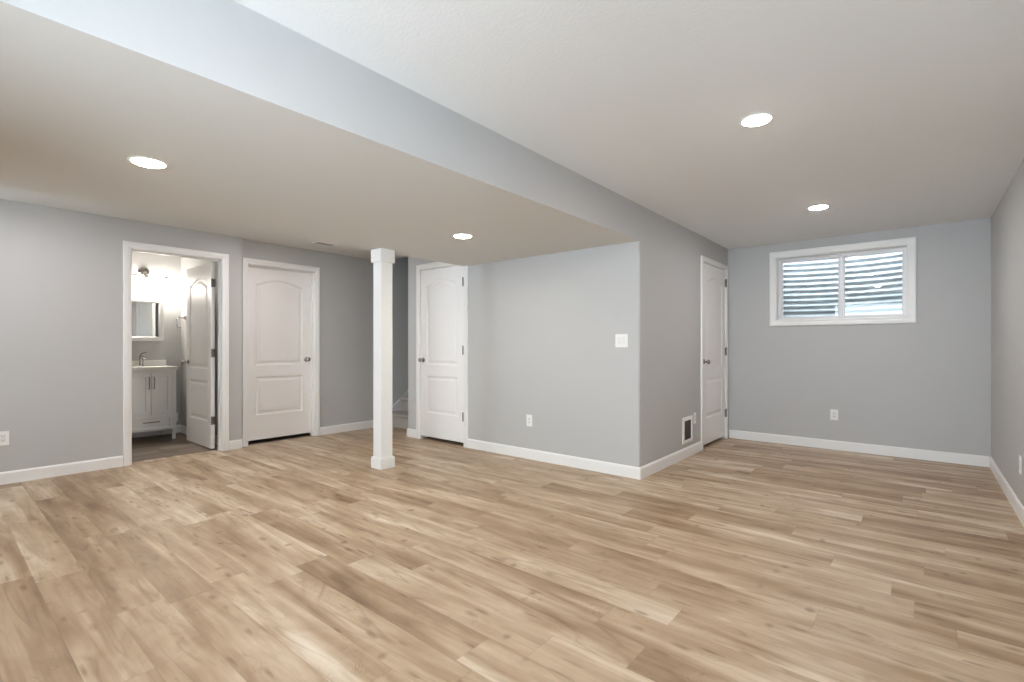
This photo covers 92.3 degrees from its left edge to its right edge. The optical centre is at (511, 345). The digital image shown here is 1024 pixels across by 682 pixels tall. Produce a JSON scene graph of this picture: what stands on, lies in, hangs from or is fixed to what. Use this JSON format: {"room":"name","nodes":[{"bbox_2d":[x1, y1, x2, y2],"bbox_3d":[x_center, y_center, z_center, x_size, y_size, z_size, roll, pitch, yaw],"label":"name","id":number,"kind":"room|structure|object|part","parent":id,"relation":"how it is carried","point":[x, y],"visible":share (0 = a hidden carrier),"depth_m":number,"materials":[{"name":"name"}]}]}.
{"room":"finished basement","nodes":[
{"label":"finished basement","id":0,"kind":"room"},
{"bbox_2d":[0,199,241,471],"bbox_3d":[-4.466,-0.035,4.067,0.120,2.410,4.149,0,0,40],"label":"wall","id":1,"kind":"structure","parent":0,"point":[61,270],"depth_m":4.48,"materials":[{"name":"grey paint"}]},
{"bbox_2d":[0,431,8,445],"bbox_3d":[-4.306,0.781,4.159,0.008,0.120,0.075,0,0,40],"label":"wall outlet","id":2,"kind":"object","parent":1,"relation":"attached to","point":[4,435],"visible":1,"depth_m":4.16,"materials":[{"name":"white plastic"}]},
{"bbox_2d":[0,434,5,442],"bbox_3d":[-4.304,0.781,4.158,0.004,0.066,0.033,0,0,40],"label":"receptacle","id":3,"kind":"object","parent":2,"relation":"attached to","point":[2,436],"depth_m":4.16,"materials":[{"name":"grey plastic"}]},
{"bbox_2d":[0,439,241,484],"bbox_3d":[-4.414,1.118,4.024,0.014,0.104,4.149,0,0,40],"label":"baseboard","id":4,"kind":"structure","parent":1,"relation":"attached to","point":[14,476],"depth_m":4.45,"materials":[{"name":"white paint"}]},
{"bbox_2d":[123,240,228,465],"bbox_3d":[-3.524,0.071,5.186,0.139,2.198,0.952,0,0,40],"label":"door frame","id":5,"kind":"structure","parent":1,"relation":"in","point":[128,246],"depth_m":5.03,"materials":[{"name":"white paint"}]},
{"bbox_2d":[182,262,215,448],"bbox_3d":[-3.664,0.107,5.784,0.842,2.095,0.175,0,0,40],"label":"door","id":6,"kind":"structure","parent":5,"relation":"attached to","point":[200,280],"depth_m":5.75,"materials":[{"name":"white paint"}]},
{"bbox_2d":[132,251,180,424],"bbox_3d":[-4.451,-0.035,6.817,0.120,2.410,8.400,0,0,40],"label":"wall","id":7,"kind":"structure","parent":0,"point":[169,350],"depth_m":6.54,"materials":[{"name":"grey paint"}]},
{"bbox_2d":[132,297,163,340],"bbox_3d":[-4.744,-0.339,6.289,0.102,0.546,0.458,0,0,40],"label":"mirror","id":8,"kind":"object","parent":7,"relation":"attached to","point":[147,313],"visible":0.63,"depth_m":6.31,"materials":[{"name":"white paint"}]},
{"bbox_2d":[132,302,157,336],"bbox_3d":[-4.715,-0.339,6.265,0.007,0.446,0.358,0,0,40],"label":"mirror glass","id":9,"kind":"object","parent":8,"relation":"attached to","point":[144,314],"depth_m":6.29,"materials":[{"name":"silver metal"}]},
{"bbox_2d":[132,360,165,365],"bbox_3d":[-4.776,0.222,6.313,0.020,0.074,0.564,0,0,40],"label":"backsplash","id":10,"kind":"structure","parent":7,"relation":"attached to","point":[136,362],"depth_m":6.40,"materials":[{"name":"white stone"}]},
{"bbox_2d":[132,267,171,290],"bbox_3d":[-4.691,-0.877,6.297,0.174,0.290,0.550,0,0,40],"label":"vanity light","id":11,"kind":"object","parent":7,"relation":"attached to","point":[146,283],"visible":0.62,"depth_m":6.32,"materials":[{"name":"white glass"}]},
{"bbox_3d":[-4.749,-0.960,6.345,0.024,0.124,0.124,0,0,40],"label":"plate","id":12,"kind":"part","parent":11,"relation":"part of","materials":[{"name":"silver metal"}]},
{"bbox_2d":[141,274,151,288],"bbox_3d":[-4.670,-0.822,6.280,0.120,0.180,0.120,0,0,40],"label":"shade","id":13,"kind":"object","parent":11,"relation":"attached to","point":[146,283],"depth_m":6.25,"materials":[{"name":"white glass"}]},
{"bbox_2d":[161,276,171,290],"bbox_3d":[-4.533,-0.822,6.445,0.120,0.180,0.120,0,0,40],"label":"shade","id":14,"kind":"object","parent":11,"relation":"attached to","point":[165,284],"depth_m":6.41,"materials":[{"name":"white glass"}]},
{"bbox_2d":[132,425,217,444],"bbox_3d":[-4.599,1.118,5.356,1.520,0.104,2.162,0,0,40],"label":"baseboard","id":15,"kind":"structure","parent":7,"relation":"attached to","point":[179,428],"depth_m":6.44,"materials":[{"name":"white paint"}]},
{"bbox_2d":[181,257,217,435],"bbox_3d":[-3.840,-0.035,6.186,1.626,2.410,0.089,0,0,40],"label":"wall","id":16,"kind":"structure","parent":0,"point":[186,263],"depth_m":6.55,"materials":[{"name":"grey paint"}]},
{"bbox_2d":[176,316,185,327],"bbox_3d":[-4.378,-0.316,6.506,0.048,0.162,0.110,0,0,40],"label":"towel ring","id":17,"kind":"object","parent":16,"relation":"attached to","point":[184,317],"visible":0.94,"depth_m":6.47,"materials":[{"name":"silver metal"}]},
{"bbox_2d":[0,0,639,265],"bbox_3d":[-1.579,-1.083,2.772,2.180,0.315,5.846,0,0,40],"label":"ceiling","id":18,"kind":"structure","parent":0,"point":[257,123],"depth_m":2.33,"materials":[{"name":"white paint"}]},
{"bbox_2d":[127,156,168,168],"bbox_3d":[-1.828,-0.918,2.471,0.172,0.011,0.172,0,0,40],"label":"recessed light","id":19,"kind":"object","parent":18,"relation":"in","point":[148,162],"visible":1,"depth_m":2.45,"materials":[{"name":"white plastic"}]},
{"bbox_2d":[452,234,472,238],"bbox_3d":[-0.414,-0.918,4.126,0.172,0.011,0.172,0,0,40],"label":"recessed light","id":20,"kind":"object","parent":18,"relation":"in","point":[461,236],"visible":1,"depth_m":4.10,"materials":[{"name":"white plastic"}]},
{"bbox_2d":[242,239,407,426],"bbox_3d":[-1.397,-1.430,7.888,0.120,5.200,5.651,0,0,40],"label":"wall","id":21,"kind":"structure","parent":0,"point":[346,282],"depth_m":6.77,"materials":[{"name":"grey paint"}]},
{"bbox_2d":[242,257,319,446],"bbox_3d":[-2.867,0.071,6.104,0.139,2.198,0.957,0,0,40],"label":"door frame","id":22,"kind":"structure","parent":21,"relation":"in","point":[314,271],"depth_m":6.29,"materials":[{"name":"white paint"}]},
{"bbox_2d":[248,266,310,440],"bbox_3d":[-2.873,0.090,6.110,0.105,2.076,0.811,0,0,40],"label":"door","id":23,"kind":"structure","parent":22,"relation":"attached to","point":[279,301],"depth_m":6.11,"materials":[{"name":"white paint"}]},
{"bbox_2d":[320,420,372,434],"bbox_3d":[-2.509,1.118,6.445,0.014,0.104,2.011,0,0,40],"label":"baseboard","id":24,"kind":"structure","parent":21,"relation":"attached to","point":[365,424],"depth_m":6.72,"materials":[{"name":"white paint"}]},
{"bbox_2d":[0,427,1023,681],"bbox_3d":[-1.261,1.230,4.038,8.700,0.120,9.200,0,0,40],"label":"floor","id":25,"kind":"structure","parent":0,"point":[300,559],"depth_m":2.58,"materials":[{"name":"brown wood"}]},
{"bbox_2d":[132,360,177,438],"bbox_3d":[-4.584,0.677,6.153,0.520,0.985,0.564,0,0,40],"label":"bathroom vanity","id":26,"kind":"object","parent":25,"relation":"on","point":[154,382],"visible":0.73,"depth_m":6.05,"materials":[{"name":"white paint"}]},
{"bbox_3d":[-4.492,0.588,5.931,0.020,0.523,0.222,0,0,40],"label":"cabinet door","id":27,"kind":"part","parent":26,"relation":"part of","materials":[{"name":"white paint"}]},
{"bbox_3d":[-4.420,0.948,6.017,0.020,0.162,0.446,0,0,40],"label":"drawer","id":28,"kind":"part","parent":26,"relation":"part of","materials":[{"name":"white paint"}]},
{"bbox_2d":[132,366,177,370],"bbox_3d":[-4.594,0.281,6.162,0.493,0.043,0.564,0,0,40],"label":"countertop","id":29,"kind":"structure","parent":26,"relation":"on","point":[134,368],"depth_m":6.07,"materials":[{"name":"white stone"}]},
{"bbox_2d":[139,352,146,365],"bbox_3d":[-4.685,0.165,6.258,0.159,0.187,0.087,0,0,40],"label":"faucet","id":30,"kind":"object","parent":29,"relation":"on","point":[141,357],"visible":1,"depth_m":6.26,"materials":[{"name":"silver metal"}]},
{"bbox_3d":[-4.348,0.588,6.104,0.020,0.523,0.222,0,0,40],"label":"cabinet door","id":31,"kind":"part","parent":26,"relation":"part of","materials":[{"name":"white paint"}]},
{"bbox_3d":[-4.276,1.103,6.216,0.042,0.135,0.040,0,0,40],"label":"leg","id":32,"kind":"part","parent":26,"relation":"part of","materials":[{"name":"white paint"}]},
{"bbox_2d":[371,248,394,469],"bbox_3d":[-1.244,0.123,4.739,0.162,2.094,0.162,0,0,40],"label":"support column","id":33,"kind":"structure","parent":25,"relation":"on","point":[382,259],"depth_m":4.69,"materials":[{"name":"white paint"}]},
{"bbox_2d":[392,390,407,428],"bbox_3d":[-0.523,-0.110,8.099,0.953,2.560,3.098,0,0,40],"label":"staircase","id":34,"kind":"structure","parent":25,"relation":"on","point":[400,408],"depth_m":7.14,"materials":[{"name":"grey carpet"}]},
{"bbox_2d":[0,0,1023,258],"bbox_3d":[-1.261,-1.315,4.038,8.700,0.150,9.200,0,0,40],"label":"ceiling","id":35,"kind":"structure","parent":0,"point":[888,114],"depth_m":2.43,"materials":[{"name":"white paint"}]},
{"bbox_2d":[311,241,337,245],"bbox_3d":[-2.260,-1.234,5.934,0.140,0.012,0.280,0,0,40],"label":"ceiling vent","id":36,"kind":"object","parent":35,"relation":"in","point":[315,242],"visible":0.98,"depth_m":5.90,"materials":[{"name":"white plastic"}]},
{"bbox_2d":[739,113,773,126],"bbox_3d":[1.340,-1.234,2.692,0.172,0.011,0.172,0,0,40],"label":"recessed light","id":37,"kind":"object","parent":35,"relation":"in","point":[757,119],"visible":1,"depth_m":2.68,"materials":[{"name":"white plastic"}]},
{"bbox_2d":[807,204,829,209],"bbox_3d":[2.735,-1.234,4.388,0.172,0.011,0.172,0,0,40],"label":"recessed light","id":38,"kind":"object","parent":35,"relation":"in","point":[816,207],"visible":1,"depth_m":4.36,"materials":[{"name":"white plastic"}]},
{"bbox_2d":[408,205,653,466],"bbox_3d":[-0.018,-0.035,5.453,3.204,2.410,0.294,0,0,40],"label":"wall","id":39,"kind":"structure","parent":0,"point":[542,329],"depth_m":4.82,"materials":[{"name":"grey paint"}]},
{"bbox_2d":[416,262,467,447],"bbox_3d":[-0.824,0.072,5.998,0.911,2.196,0.139,0,0,40],"label":"door frame","id":40,"kind":"structure","parent":39,"relation":"in","point":[434,265],"depth_m":6.17,"materials":[{"name":"white paint"}]},
{"bbox_2d":[418,265,463,442],"bbox_3d":[-0.862,0.088,5.946,0.772,2.075,0.105,0,0,40],"label":"door","id":41,"kind":"structure","parent":40,"relation":"attached to","point":[442,289],"depth_m":5.96,"materials":[{"name":"white paint"}]},
{"bbox_2d":[526,414,531,426],"bbox_3d":[0.179,0.772,5.093,0.075,0.120,0.008,0,0,40],"label":"wall outlet","id":42,"kind":"object","parent":39,"relation":"attached to","point":[528,417],"visible":1,"depth_m":5.09,"materials":[{"name":"white plastic"}]},
{"bbox_2d":[407,428,701,479],"bbox_3d":[0.379,1.118,5.930,3.232,0.104,1.562,0,0,40],"label":"baseboard","id":43,"kind":"structure","parent":39,"relation":"attached to","point":[633,472],"depth_m":4.85,"materials":[{"name":"white paint"}]},
{"bbox_2d":[615,334,627,346],"bbox_3d":[0.984,-0.048,4.423,0.122,0.120,0.011,0,0,40],"label":"light switch","id":44,"kind":"object","parent":39,"relation":"attached to","point":[621,340],"visible":1,"depth_m":4.42,"materials":[{"name":"white plastic"}]},
{"bbox_2d":[654,212,727,460],"bbox_3d":[1.988,-0.035,5.454,0.120,2.410,2.270,0,0,40],"label":"wall","id":45,"kind":"structure","parent":0,"point":[678,250],"depth_m":4.97,"materials":[{"name":"grey paint"}]},
{"bbox_2d":[682,415,692,444],"bbox_3d":[1.852,0.884,5.186,0.014,0.275,0.275,0,0,40],"label":"air vent","id":46,"kind":"object","parent":45,"relation":"in","point":[687,422],"visible":1,"depth_m":5.18,"materials":[{"name":"white plastic"}]},
{"bbox_2d":[685,420,690,439],"bbox_3d":[1.851,0.884,5.187,0.010,0.199,0.199,0,0,40],"label":"grille","id":47,"kind":"object","parent":46,"relation":"attached to","point":[687,422],"depth_m":5.19,"materials":[{"name":"grey metal"}]},
{"bbox_2d":[693,412,695,423],"bbox_3d":[1.996,0.786,5.362,0.008,0.120,0.075,0,0,40],"label":"wall outlet","id":48,"kind":"object","parent":45,"relation":"attached to","point":[694,414],"visible":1,"depth_m":5.35,"materials":[{"name":"white plastic"}]},
{"bbox_2d":[701,255,727,449],"bbox_3d":[2.386,0.077,5.918,0.139,2.186,0.963,0,0,40],"label":"door frame","id":49,"kind":"structure","parent":45,"relation":"in","point":[704,259],"depth_m":6.06,"materials":[{"name":"white paint"}]},
{"bbox_2d":[703,263,726,444],"bbox_3d":[2.438,0.090,5.881,0.105,2.079,0.847,0,0,40],"label":"door","id":50,"kind":"structure","parent":45,"relation":"in","point":[714,281],"depth_m":5.88,"materials":[{"name":"white paint"}]},
{"bbox_2d":[728,218,990,457],"bbox_3d":[2.634,-0.035,6.535,5.900,2.410,0.220,0,0,40],"label":"wall","id":51,"kind":"structure","parent":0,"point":[925,384],"depth_m":5.29,"materials":[{"name":"grey paint"}]},
{"bbox_2d":[830,409,837,419],"bbox_3d":[3.638,0.777,5.552,0.075,0.120,0.008,0,0,40],"label":"wall outlet","id":52,"kind":"object","parent":51,"relation":"attached to","point":[833,413],"visible":1,"depth_m":5.55,"materials":[{"name":"white plastic"}]},
{"bbox_2d":[783,252,901,316],"bbox_3d":[3.960,-0.585,5.909,1.744,1.210,0.512,0,0,40],"label":"window well","id":53,"kind":"object","parent":51,"relation":"attached to","point":[873,283],"visible":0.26,"depth_m":6.07,"materials":[{"name":"metal"}]},
{"bbox_2d":[769,237,916,325],"bbox_3d":[3.708,-0.685,5.590,1.381,0.896,0.182,0,0,40],"label":"window","id":54,"kind":"structure","parent":51,"relation":"attached to","point":[907,246],"depth_m":5.54,"materials":[{"name":"white paint"}]},
{"bbox_3d":[3.532,-0.680,5.829,0.623,0.720,0.025,0,0,40],"label":"sliding sash","id":55,"kind":"part","parent":54,"relation":"part of","materials":[{"name":"white plastic"}]},
{"bbox_3d":[3.980,-0.680,5.423,0.568,0.720,0.025,0,0,40],"label":"fixed sash","id":56,"kind":"part","parent":54,"relation":"part of","materials":[{"name":"white plastic"}]},
{"bbox_2d":[729,430,988,466],"bbox_3d":[3.688,1.118,5.507,2.388,0.104,0.014,0,0,40],"label":"baseboard","id":57,"kind":"structure","parent":51,"relation":"attached to","point":[948,457],"depth_m":5.35,"materials":[{"name":"white paint"}]},
{"bbox_2d":[991,159,1023,506],"bbox_3d":[2.015,-0.035,1.446,0.200,2.410,8.800,0,0,40],"label":"wall","id":58,"kind":"structure","parent":0,"point":[1007,221],"depth_m":3.77,"materials":[{"name":"grey paint"}]},
{"bbox_2d":[989,457,1023,526],"bbox_3d":[2.664,1.118,2.395,0.014,0.104,6.110,0,0,40],"label":"baseboard","id":59,"kind":"structure","parent":58,"relation":"attached to","point":[1009,493],"depth_m":3.73,"materials":[{"name":"white paint"}]},
{"bbox_2d":[1019,455,1021,473],"bbox_3d":[3.459,0.808,3.347,0.008,0.120,0.075,0,0,40],"label":"wall outlet","id":60,"kind":"object","parent":58,"relation":"attached to","point":[1020,457],"visible":1,"depth_m":3.32,"materials":[{"name":"white plastic"}]}
]}

